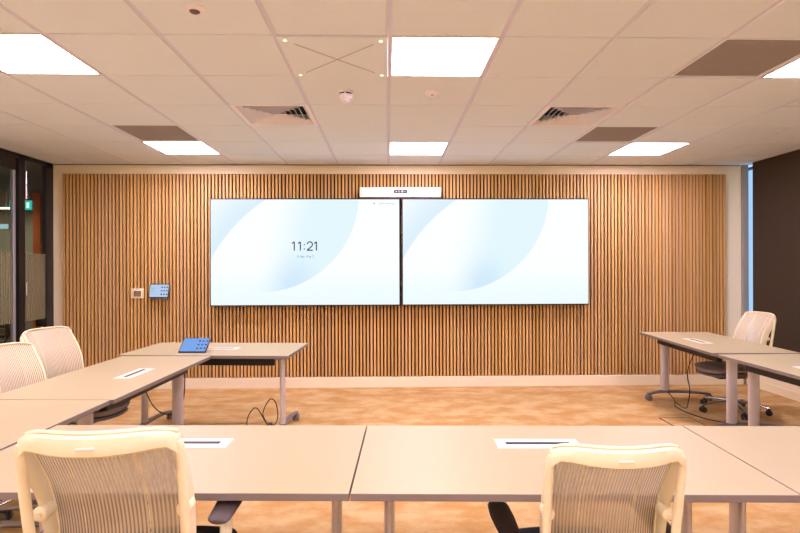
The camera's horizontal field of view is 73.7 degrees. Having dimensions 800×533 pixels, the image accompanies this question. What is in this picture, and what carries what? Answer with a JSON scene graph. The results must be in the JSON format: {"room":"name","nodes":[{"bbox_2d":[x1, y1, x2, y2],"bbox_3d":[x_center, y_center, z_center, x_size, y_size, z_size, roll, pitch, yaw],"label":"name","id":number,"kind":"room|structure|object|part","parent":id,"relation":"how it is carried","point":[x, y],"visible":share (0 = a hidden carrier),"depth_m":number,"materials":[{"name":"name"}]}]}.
{"room":"conference room","nodes":[
{"label":"conference room","id":0,"kind":"room"},
{"bbox_2d":[0,212,32,328],"bbox_3d":[-7.794,0.033,12.573,7.100,2.840,0.100,0,0,-1],"label":"wall","id":1,"kind":"structure","parent":0,"point":[4,233],"depth_m":12.50,"materials":[{"name":"paint"}]},
{"bbox_2d":[0,148,48,211],"bbox_3d":[-7.678,-1.342,7.424,7.100,0.100,10.200,0,0,-1],"label":"ceiling","id":2,"kind":"structure","parent":0,"point":[34,171],"depth_m":8.23,"materials":[{"name":"paint"}]},
{"bbox_2d":[0,194,9,228],"bbox_3d":[-6.629,-0.990,8.811,0.340,0.742,0.034,0,0,-1],"label":"hanging sign","id":3,"kind":"object","parent":2,"relation":"hanging from","point":[2,226],"visible":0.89,"depth_m":8.80,"materials":[{"name":"white plastic"}]},
{"bbox_2d":[9,191,33,209],"bbox_3d":[-6.506,-1.136,9.165,0.390,0.339,0.053,0,0,-1],"label":"exit sign","id":4,"kind":"object","parent":2,"relation":"hanging from","point":[29,204],"visible":0.3,"depth_m":9.15,"materials":[{"name":"green plastic"}]},
{"bbox_2d":[53,165,740,377],"bbox_3d":[0.029,0.108,6.422,8.205,2.644,0.120,0,0,-1],"label":"wall","id":5,"kind":"structure","parent":0,"point":[733,173],"depth_m":6.37,"materials":[{"name":"white paint"}]},
{"bbox_2d":[62,174,725,377],"bbox_3d":[-0.011,0.102,6.344,7.888,2.405,0.033,0,0,-1],"label":"panel","id":6,"kind":"object","parent":5,"relation":"attached to","point":[657,242],"visible":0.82,"depth_m":6.34,"materials":[{"name":"brown wood"}]},
{"bbox_2d":[131,288,143,297],"bbox_3d":[-3.075,0.314,6.247,0.150,0.118,0.018,0,0,-1],"label":"switch","id":7,"kind":"object","parent":6,"relation":"attached to","point":[135,292],"visible":1,"depth_m":6.24,"materials":[{"name":"beige plastic"}]},
{"bbox_2d":[149,284,169,298],"bbox_3d":[-2.795,0.292,6.215,0.238,0.180,0.086,0,0,6],"label":"panel","id":8,"kind":"object","parent":6,"relation":"attached to","point":[157,291],"visible":1,"depth_m":6.19,"materials":[{"name":"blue plastic"}]},
{"bbox_2d":[210,198,399,305],"bbox_3d":[-1.101,-0.167,6.249,2.205,1.252,0.104,0,0,-1],"label":"screen","id":9,"kind":"object","parent":6,"relation":"attached to","point":[264,251],"visible":1,"depth_m":6.20,"materials":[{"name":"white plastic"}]},
{"bbox_2d":[358,187,440,197],"bbox_3d":[-0.007,-0.865,6.269,0.978,0.118,0.114,0,0,-1],"label":"bar","id":10,"kind":"object","parent":6,"relation":"attached to","point":[365,192],"visible":0.97,"depth_m":6.22,"materials":[{"name":"white plastic"}]},
{"bbox_2d":[402,198,588,305],"bbox_3d":[1.124,-0.173,6.302,2.205,1.252,0.101,0,0,-1],"label":"screen","id":11,"kind":"object","parent":6,"relation":"attached to","point":[456,251],"visible":1,"depth_m":6.25,"materials":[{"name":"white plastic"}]},
{"bbox_2d":[154,374,743,388],"bbox_3d":[0.035,1.369,6.334,8.185,0.121,0.054,0,0,-1],"label":"baseboard","id":12,"kind":"structure","parent":5,"relation":"attached to","point":[640,379],"depth_m":6.32,"materials":[{"name":"white wood"}]},
{"bbox_2d":[0,0,799,165],"bbox_3d":[0.303,-1.330,1.738,8.545,0.250,9.260,0,0,-1],"label":"ceiling","id":13,"kind":"structure","parent":0,"point":[159,62],"depth_m":3.57,"materials":[{"name":"tile"}]},
{"bbox_2d":[0,32,101,74],"bbox_3d":[-2.163,-1.238,3.061,0.584,0.060,0.584,0,0,-1],"label":"ceiling light","id":14,"kind":"object","parent":13,"relation":"attached to","point":[20,53],"visible":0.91,"depth_m":3.10,"materials":[{"name":"white plastic"}]},
{"bbox_2d":[110,125,200,140],"bbox_3d":[-2.205,-1.218,4.860,0.584,0.013,0.584,0,0,-1],"label":"tile","id":15,"kind":"object","parent":13,"relation":"in","point":[140,132],"visible":0.95,"depth_m":4.85,"materials":[{"name":"tile"}]},
{"bbox_2d":[141,141,220,154],"bbox_3d":[-2.219,-1.238,5.460,0.584,0.060,0.584,0,0,-1],"label":"ceiling light","id":16,"kind":"object","parent":13,"relation":"attached to","point":[166,147],"visible":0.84,"depth_m":5.45,"materials":[{"name":"white plastic"}]},
{"bbox_2d":[183,3,205,14],"bbox_3d":[-0.962,-1.197,2.498,0.100,0.028,0.100,0,0,-1],"label":"detector","id":17,"kind":"object","parent":13,"relation":"attached to","point":[193,8],"visible":1,"depth_m":2.48,"materials":[{"name":"white plastic"}]},
{"bbox_2d":[229,104,317,125],"bbox_3d":[-0.992,-1.264,4.288,0.592,0.105,0.592,0,0,-1],"label":"ceiling vent","id":18,"kind":"object","parent":13,"relation":"in","point":[252,114],"visible":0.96,"depth_m":4.33,"materials":[{"name":"white metal"}]},
{"bbox_2d":[276,35,387,76],"bbox_3d":[-0.364,-1.216,3.103,0.588,0.029,0.588,0,0,-1],"label":"microphone","id":19,"kind":"object","parent":13,"relation":"attached to","point":[307,55],"visible":0.96,"depth_m":3.02,"materials":[{"name":"plastic"}]},
{"bbox_2d":[338,89,352,103],"bbox_3d":[-0.378,-1.174,3.702,0.104,0.077,0.104,0,0,-1],"label":"smoke detector","id":20,"kind":"object","parent":13,"relation":"attached to","point":[345,95],"visible":1,"depth_m":3.67,"materials":[{"name":"white plastic"}]},
{"bbox_3d":[-0.378,-1.206,3.702,0.104,0.014,0.104,0,0,-1],"label":"plate","id":21,"kind":"part","parent":20,"relation":"part of","materials":[{"name":"white plastic"}]},
{"bbox_2d":[389,142,448,154],"bbox_3d":[0.180,-1.244,5.516,0.584,0.060,0.584,0,0,-1],"label":"ceiling light","id":22,"kind":"object","parent":13,"relation":"attached to","point":[395,148],"visible":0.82,"depth_m":5.52,"materials":[{"name":"white plastic"}]},
{"bbox_2d":[424,90,439,96],"bbox_3d":[0.222,-1.199,3.716,0.112,0.032,0.112,0,0,-1],"label":"ceiling sensor","id":23,"kind":"object","parent":13,"relation":"attached to","point":[430,93],"visible":1,"depth_m":3.69,"materials":[{"name":"white plastic"}]},
{"bbox_2d":[390,35,500,76],"bbox_3d":[0.236,-1.245,3.116,0.584,0.060,0.584,0,0,-1],"label":"ceiling light","id":24,"kind":"object","parent":13,"relation":"attached to","point":[451,56],"visible":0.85,"depth_m":3.09,"materials":[{"name":"white plastic"}]},
{"bbox_2d":[527,105,624,126],"bbox_3d":[1.408,-1.271,4.344,0.592,0.105,0.592,0,0,-1],"label":"ceiling vent","id":25,"kind":"object","parent":13,"relation":"in","point":[572,115],"visible":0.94,"depth_m":4.38,"materials":[{"name":"white metal"}]},
{"bbox_2d":[573,126,659,141],"bbox_3d":[1.994,-1.230,4.958,0.584,0.013,0.584,0,0,-1],"label":"tile","id":26,"kind":"object","parent":13,"relation":"in","point":[598,133],"visible":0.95,"depth_m":4.96,"materials":[{"name":"tile"}]},
{"bbox_2d":[608,142,689,154],"bbox_3d":[2.579,-1.252,5.571,0.584,0.060,0.584,0,0,-1],"label":"ceiling light","id":27,"kind":"object","parent":13,"relation":"attached to","point":[633,148],"visible":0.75,"depth_m":5.56,"materials":[{"name":"white plastic"}]},
{"bbox_2d":[669,37,799,77],"bbox_3d":[2.035,-1.230,3.158,0.584,0.013,0.584,0,0,-1],"label":"tile","id":28,"kind":"object","parent":13,"relation":"in","point":[731,57],"visible":1,"depth_m":3.15,"materials":[{"name":"tile"}]},
{"bbox_2d":[760,58,799,77],"bbox_3d":[2.635,-1.252,3.172,0.584,0.060,0.584,0,0,-1],"label":"ceiling light","id":29,"kind":"object","parent":13,"relation":"attached to","point":[792,69],"visible":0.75,"depth_m":3.36,"materials":[{"name":"white plastic"}]},
{"bbox_2d":[768,59,799,75],"bbox_3d":[2.635,-1.234,3.172,0.560,0.008,0.560,0,0,-1],"label":"diffuser","id":30,"kind":"object","parent":29,"relation":"attached to","point":[792,68],"depth_m":3.34,"materials":[{"name":"white plastic"}]},
{"bbox_2d":[0,329,799,532],"bbox_3d":[-3.324,1.490,4.824,15.670,0.100,15.600,0,0,-1],"label":"floor","id":31,"kind":"structure","parent":0,"point":[627,405],"depth_m":5.08,"materials":[{"name":"beige carpet"}]},
{"bbox_2d":[0,325,5,339],"bbox_3d":[-5.917,1.048,7.628,0.460,0.802,0.492,0,0,30],"label":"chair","id":32,"kind":"object","parent":31,"relation":"on","point":[1,326],"visible":0.13,"depth_m":7.70,"materials":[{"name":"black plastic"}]},
{"bbox_2d":[0,324,10,343],"bbox_3d":[-5.294,1.046,6.934,0.492,0.802,0.460,0,0,-20],"label":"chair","id":33,"kind":"object","parent":31,"relation":"on","point":[7,326],"visible":0.27,"depth_m":6.85,"materials":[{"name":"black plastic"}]},
{"bbox_3d":[-5.309,0.995,6.929,0.430,0.030,0.440,0,0,-20],"label":"seat","id":34,"kind":"part","parent":33,"relation":"part of","materials":[{"name":"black plastic"}]},
{"bbox_3d":[-5.089,0.780,7.010,0.054,0.270,0.415,0,0,-20],"label":"backrest","id":35,"kind":"part","parent":33,"relation":"part of","materials":[{"name":"black plastic"}]},
{"bbox_2d":[0,153,27,341],"bbox_3d":[-4.029,0.140,5.188,0.114,2.594,1.160,0,0,-1],"label":"door","id":36,"kind":"structure","parent":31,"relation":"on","point":[7,260],"depth_m":5.58,"materials":[{"name":"metal"}]},
{"bbox_2d":[33,193,42,328],"bbox_3d":[-6.411,0.077,9.474,0.130,2.744,0.130,0,0,-1],"label":"column","id":37,"kind":"structure","parent":31,"relation":"on","point":[37,197],"depth_m":9.41,"materials":[{"name":"paint"}]},
{"bbox_2d":[0,342,76,505],"bbox_3d":[-2.194,0.959,3.206,0.683,0.955,0.635,0,0,17],"label":"office chair","id":38,"kind":"object","parent":31,"relation":"on","point":[21,365],"visible":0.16,"depth_m":3.35,"materials":[{"name":"beige plastic"}]},
{"bbox_3d":[-2.247,1.345,3.062,0.048,0.058,0.278,0,0,32],"label":"arm","id":39,"kind":"part","parent":38,"relation":"part of","materials":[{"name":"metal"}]},
{"bbox_3d":[-2.410,0.741,3.276,0.225,0.507,0.404,0,0,17],"label":"frame","id":40,"kind":"part","parent":38,"relation":"part of","materials":[{"name":"beige plastic"}]},
{"bbox_2d":[35,319,42,327],"bbox_3d":[-5.247,1.046,8.092,0.460,0.802,0.492,0,0,-44],"label":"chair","id":41,"kind":"object","parent":31,"relation":"on","point":[39,322],"visible":0.09,"depth_m":8.13,"materials":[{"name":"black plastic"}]},
{"bbox_2d":[0,400,109,527],"bbox_3d":[-1.935,1.075,2.180,0.722,0.720,1.405,0,0,1],"label":"meeting table","id":42,"kind":"object","parent":31,"relation":"on","point":[17,417],"visible":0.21,"depth_m":2.63,"materials":[{"name":"beige laminate"}]},
{"bbox_2d":[20,326,130,422],"bbox_3d":[-2.283,0.939,3.769,0.701,0.995,0.632,0,0,16],"label":"office chair","id":43,"kind":"object","parent":31,"relation":"on","point":[58,349],"visible":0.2,"depth_m":3.85,"materials":[{"name":"beige plastic"}]},
{"bbox_3d":[-2.510,0.701,3.834,0.225,0.507,0.404,0,0,16],"label":"frame","id":44,"kind":"part","parent":43,"relation":"part of","materials":[{"name":"beige plastic"}]},
{"bbox_3d":[-2.202,0.981,3.747,0.500,0.069,0.476,0,0,16],"label":"seat","id":45,"kind":"part","parent":43,"relation":"part of","materials":[{"name":"grey fabric"}]},
{"bbox_2d":[0,356,210,520],"bbox_3d":[-1.894,1.075,3.592,0.722,0.720,1.405,0,0,1],"label":"meeting table","id":46,"kind":"object","parent":31,"relation":"on","point":[119,380],"visible":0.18,"depth_m":3.43,"materials":[{"name":"beige laminate"}]},
{"bbox_3d":[-1.765,1.060,2.992,0.090,0.580,0.042,0,0,1],"label":"leg","id":47,"kind":"part","parent":46,"relation":"part of","materials":[{"name":"silver metal"}]},
{"bbox_2d":[113,368,154,378],"bbox_3d":[-1.783,0.719,3.590,0.112,0.003,0.335,0,0,1],"label":"power socket","id":48,"kind":"object","parent":46,"relation":"attached to","point":[135,373],"depth_m":3.57,"materials":[{"name":"white plastic"}]},
{"bbox_3d":[-1.744,1.060,4.187,0.090,0.580,0.042,0,0,1],"label":"leg","id":49,"kind":"part","parent":46,"relation":"part of","materials":[{"name":"silver metal"}]},
{"bbox_2d":[14,427,241,532],"bbox_3d":[-0.746,0.910,1.570,0.632,1.045,0.701,0,0,-4],"label":"office chair","id":50,"kind":"object","parent":31,"relation":"on","point":[133,480],"visible":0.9,"depth_m":1.34,"materials":[{"name":"grey fabric"},{"name":"cream plastic"},{"name":"polished metal"}]},
{"bbox_3d":[-0.909,0.626,1.363,0.039,0.038,0.056,0,0,-4],"label":"pivot knob","id":51,"kind":"part","parent":50,"relation":"part of","materials":[{"name":"beige plastic"}]},
{"bbox_3d":[-0.557,0.625,1.389,0.039,0.038,0.056,0,0,-4],"label":"pivot knob","id":52,"kind":"part","parent":50,"relation":"part of","materials":[{"name":"beige plastic"}]},
{"bbox_3d":[-0.753,0.926,1.653,0.476,0.069,0.500,0,0,-4],"label":"seat","id":53,"kind":"part","parent":50,"relation":"part of","materials":[{"name":"blue fabric"}]},
{"bbox_3d":[-0.629,0.884,1.689,0.195,0.226,0.079,0,0,-4],"label":"armrest","id":54,"kind":"part","parent":50,"relation":"part of","materials":[{"name":"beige plastic"}]},
{"bbox_2d":[0,425,366,532],"bbox_3d":[-0.857,1.072,2.051,1.405,0.720,0.722,0,0,1],"label":"meeting table","id":55,"kind":"object","parent":31,"relation":"on","point":[227,462],"visible":0.61,"depth_m":1.98,"materials":[{"name":"laminate"}]},
{"bbox_3d":[-1.453,1.059,2.200,0.042,0.580,0.090,0,0,1],"label":"leg","id":56,"kind":"part","parent":55,"relation":"part of","materials":[{"name":"silver metal"}]},
{"bbox_2d":[183,438,233,447],"bbox_3d":[-0.857,0.716,2.163,0.335,0.003,0.112,0,0,1],"label":"power socket","id":57,"kind":"object","parent":55,"relation":"attached to","point":[189,442],"depth_m":2.16,"materials":[{"name":"white plastic"}]},
{"bbox_3d":[-0.258,1.056,2.183,0.042,0.580,0.090,0,0,1],"label":"leg","id":58,"kind":"part","parent":55,"relation":"part of","materials":[{"name":"silver metal"}]},
{"bbox_2d":[118,342,307,424],"bbox_3d":[-1.581,1.074,4.676,1.405,0.720,0.722,0,0,3],"label":"meeting table","id":59,"kind":"object","parent":31,"relation":"on","point":[233,354],"visible":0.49,"depth_m":4.49,"materials":[{"name":"laminate"}]},
{"bbox_3d":[-2.185,1.061,4.565,0.042,0.580,0.090,0,0,3],"label":"leg","id":60,"kind":"part","parent":59,"relation":"part of","materials":[{"name":"silver metal"}]},
{"bbox_2d":[146,374,184,414],"bbox_3d":[-1.941,1.010,4.395,0.377,0.462,0.147,0,0,-1],"label":"power cable","id":61,"kind":"object","parent":59,"relation":"hanging from","point":[184,374],"visible":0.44,"depth_m":4.43,"materials":[{"name":"black rubber"}]},
{"bbox_2d":[178,338,210,352],"bbox_3d":[-1.730,0.665,4.510,0.232,0.108,0.152,0,0,1],"label":"tablet","id":62,"kind":"object","parent":59,"relation":"on","point":[189,345],"visible":1,"depth_m":4.49,"materials":[{"name":"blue plastic"}]},
{"bbox_2d":[207,347,240,349],"bbox_3d":[-1.582,0.718,4.678,0.335,0.003,0.112,0,0,3],"label":"power socket","id":63,"kind":"object","parent":59,"relation":"attached to","point":[209,348],"depth_m":4.66,"materials":[{"name":"white plastic"}]},
{"bbox_3d":[-0.991,1.058,4.508,0.042,0.580,0.090,0,0,3],"label":"leg","id":64,"kind":"part","parent":59,"relation":"part of","materials":[{"name":"silver metal"}]},
{"bbox_2d":[246,398,277,424],"bbox_3d":[-1.296,1.314,4.727,0.490,0.256,0.207,0,0,13],"label":"power cable","id":65,"kind":"object","parent":31,"relation":"on","point":[262,415],"visible":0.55,"depth_m":4.71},
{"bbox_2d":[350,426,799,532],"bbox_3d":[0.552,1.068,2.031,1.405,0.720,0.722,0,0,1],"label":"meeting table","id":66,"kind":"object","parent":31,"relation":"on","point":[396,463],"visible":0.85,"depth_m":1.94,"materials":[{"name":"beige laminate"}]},
{"bbox_3d":[-0.043,1.055,2.180,0.042,0.580,0.090,0,0,1],"label":"leg","id":67,"kind":"part","parent":66,"relation":"part of","materials":[{"name":"silver metal"}]},
{"bbox_2d":[494,439,578,448],"bbox_3d":[0.553,0.712,2.143,0.335,0.003,0.112,0,0,1],"label":"power socket","id":68,"kind":"object","parent":66,"relation":"attached to","point":[498,443],"depth_m":2.14,"materials":[{"name":"white plastic"}]},
{"bbox_3d":[1.152,1.052,2.162,0.042,0.580,0.090,0,0,1],"label":"leg","id":69,"kind":"part","parent":66,"relation":"part of","materials":[{"name":"silver metal"}]},
{"bbox_2d":[488,443,686,532],"bbox_3d":[0.624,0.964,1.798,0.632,0.929,0.699,0,0,1],"label":"office chair","id":70,"kind":"object","parent":31,"relation":"on","point":[586,488],"visible":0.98,"depth_m":1.57,"materials":[{"name":"beige plastic"}]},
{"bbox_3d":[0.624,1.038,1.881,0.476,0.069,0.500,0,0,1],"label":"seat","id":71,"kind":"part","parent":70,"relation":"part of","materials":[{"name":"blue fabric"}]},
{"bbox_3d":[0.443,0.738,1.605,0.039,0.038,0.056,0,0,1],"label":"pivot knob","id":72,"kind":"part","parent":70,"relation":"part of","materials":[{"name":"beige plastic"}]},
{"bbox_3d":[0.796,0.737,1.601,0.039,0.038,0.056,0,0,1],"label":"pivot knob","id":73,"kind":"part","parent":70,"relation":"part of","materials":[{"name":"beige plastic"}]},
{"bbox_2d":[659,417,705,425],"bbox_3d":[2.582,1.421,4.861,0.300,0.006,0.300,0,0,0],"label":"box","id":74,"kind":"object","parent":31,"relation":"on","point":[674,421],"visible":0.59,"depth_m":4.88,"materials":[{"name":"beige carpet"}]},
{"bbox_2d":[668,392,724,422],"bbox_3d":[2.887,1.370,5.177,0.238,0.103,0.899,0,0,-19],"label":"power cable","id":75,"kind":"object","parent":31,"relation":"on","point":[668,392],"visible":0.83,"depth_m":5.09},
{"bbox_2d":[640,332,799,425],"bbox_3d":[2.934,1.061,5.060,0.722,0.720,1.405,0,0,2],"label":"meeting table","id":76,"kind":"object","parent":31,"relation":"on","point":[707,345],"visible":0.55,"depth_m":4.83,"materials":[{"name":"beige laminate"}]},
{"bbox_3d":[2.810,1.047,5.661,0.090,0.580,0.042,0,0,2],"label":"leg","id":77,"kind":"part","parent":76,"relation":"part of","materials":[{"name":"silver metal"}]},
{"bbox_2d":[675,355,693,408],"bbox_3d":[2.856,1.113,5.316,0.106,0.628,0.499,0,0,15],"label":"power cable","id":78,"kind":"object","parent":76,"relation":"hanging from","point":[693,355],"visible":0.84,"depth_m":5.11,"materials":[{"name":"black rubber"}]},
{"bbox_2d":[682,338,712,343],"bbox_3d":[2.821,0.706,5.063,0.112,0.003,0.335,0,0,2],"label":"power socket","id":79,"kind":"object","parent":76,"relation":"attached to","point":[694,340],"depth_m":5.03,"materials":[{"name":"white plastic"}]},
{"bbox_3d":[2.778,1.047,4.466,0.090,0.580,0.042,0,0,2],"label":"leg","id":80,"kind":"part","parent":76,"relation":"part of","materials":[{"name":"silver metal"}]},
{"bbox_2d":[695,311,775,419],"bbox_3d":[3.275,0.935,5.230,0.701,0.970,0.632,0,0,-6],"label":"office chair","id":81,"kind":"object","parent":31,"relation":"on","point":[754,326],"visible":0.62,"depth_m":5.20,"materials":[{"name":"beige plastic"}]},
{"bbox_3d":[3.091,1.330,5.210,0.278,0.058,0.048,0,0,-6],"label":"arm","id":82,"kind":"part","parent":81,"relation":"part of","materials":[{"name":"metal"}]},
{"bbox_3d":[3.189,1.329,5.377,0.048,0.058,0.278,0,0,-23],"label":"arm","id":83,"kind":"part","parent":81,"relation":"part of","materials":[{"name":"metal"}]},
{"bbox_3d":[3.193,0.990,5.221,0.500,0.069,0.476,0,0,-6],"label":"seat","id":84,"kind":"part","parent":81,"relation":"part of","materials":[{"name":"grey fabric"}]},
{"bbox_3d":[3.217,1.329,5.068,0.048,0.058,0.278,0,0,13],"label":"arm","id":85,"kind":"part","parent":81,"relation":"part of","materials":[{"name":"metal"}]},
{"bbox_3d":[3.393,1.329,5.143,0.278,0.058,0.048,0,0,31],"label":"arm","id":86,"kind":"part","parent":81,"relation":"part of","materials":[{"name":"metal"}]},
{"bbox_3d":[3.509,0.708,5.253,0.225,0.507,0.404,0,0,-6],"label":"frame","id":87,"kind":"part","parent":81,"relation":"part of","materials":[{"name":"beige plastic"}]},
{"bbox_2d":[683,426,799,532],"bbox_3d":[1.962,1.064,2.011,1.405,0.720,0.722,0,0,1],"label":"meeting table","id":88,"kind":"object","parent":31,"relation":"on","point":[774,451],"visible":0.8,"depth_m":2.12,"materials":[{"name":"beige laminate"}]},
{"bbox_3d":[1.366,1.051,2.159,0.042,0.580,0.090,0,0,1],"label":"leg","id":89,"kind":"part","parent":88,"relation":"part of","materials":[{"name":"silver metal"}]},
{"bbox_2d":[718,354,799,425],"bbox_3d":[2.937,1.061,3.598,0.722,0.720,1.405,0,0,-2],"label":"meeting table","id":90,"kind":"object","parent":31,"relation":"on","point":[781,367],"visible":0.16,"depth_m":4.08,"materials":[{"name":"beige laminate"}]},
{"bbox_3d":[2.780,1.047,4.192,0.090,0.580,0.042,0,0,-2],"label":"leg","id":91,"kind":"part","parent":90,"relation":"part of","materials":[{"name":"silver metal"}]},
{"bbox_2d":[746,375,799,392],"bbox_3d":[4.429,-0.005,1.833,0.300,2.844,9.260,0,0,-1],"label":"wall","id":92,"kind":"structure","parent":0,"point":[768,380],"depth_m":5.89,"materials":[{"name":"white paint"}]},
{"bbox_2d":[741,165,748,383],"bbox_3d":[4.169,0.096,6.479,0.072,2.642,0.100,0,0,-1],"label":"trim","id":93,"kind":"structure","parent":92,"relation":"attached to","point":[744,168],"depth_m":6.43,"materials":[{"name":"white paint"}]},
{"bbox_2d":[753,149,799,352],"bbox_3d":[4.285,-0.130,1.770,0.068,2.190,9.020,0,0,-1],"label":"roller blind","id":94,"kind":"object","parent":92,"relation":"attached to","point":[776,179],"visible":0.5,"depth_m":5.85,"materials":[{"name":"fabric"}]},
{"bbox_2d":[760,381,799,401],"bbox_3d":[4.275,1.373,1.800,0.016,0.090,9.180,0,0,-1],"label":"baseboard","id":95,"kind":"structure","parent":92,"relation":"attached to","point":[771,388],"depth_m":5.85,"materials":[{"name":"white wood"}]},
{"bbox_3d":[-4.004,0.120,0.767,0.120,2.644,7.520,0,0,-1],"label":"wall","id":96,"kind":"structure","parent":0,"visible":0},
{"bbox_2d":[0,148,53,341],"bbox_3d":[-4.073,0.120,5.397,0.044,2.644,1.740,0,0,-1],"label":"glass partition","id":97,"kind":"object","parent":96,"relation":"attached to","point":[37,270],"depth_m":5.95,"materials":[{"name":"clear dark painted metal"}]}
]}

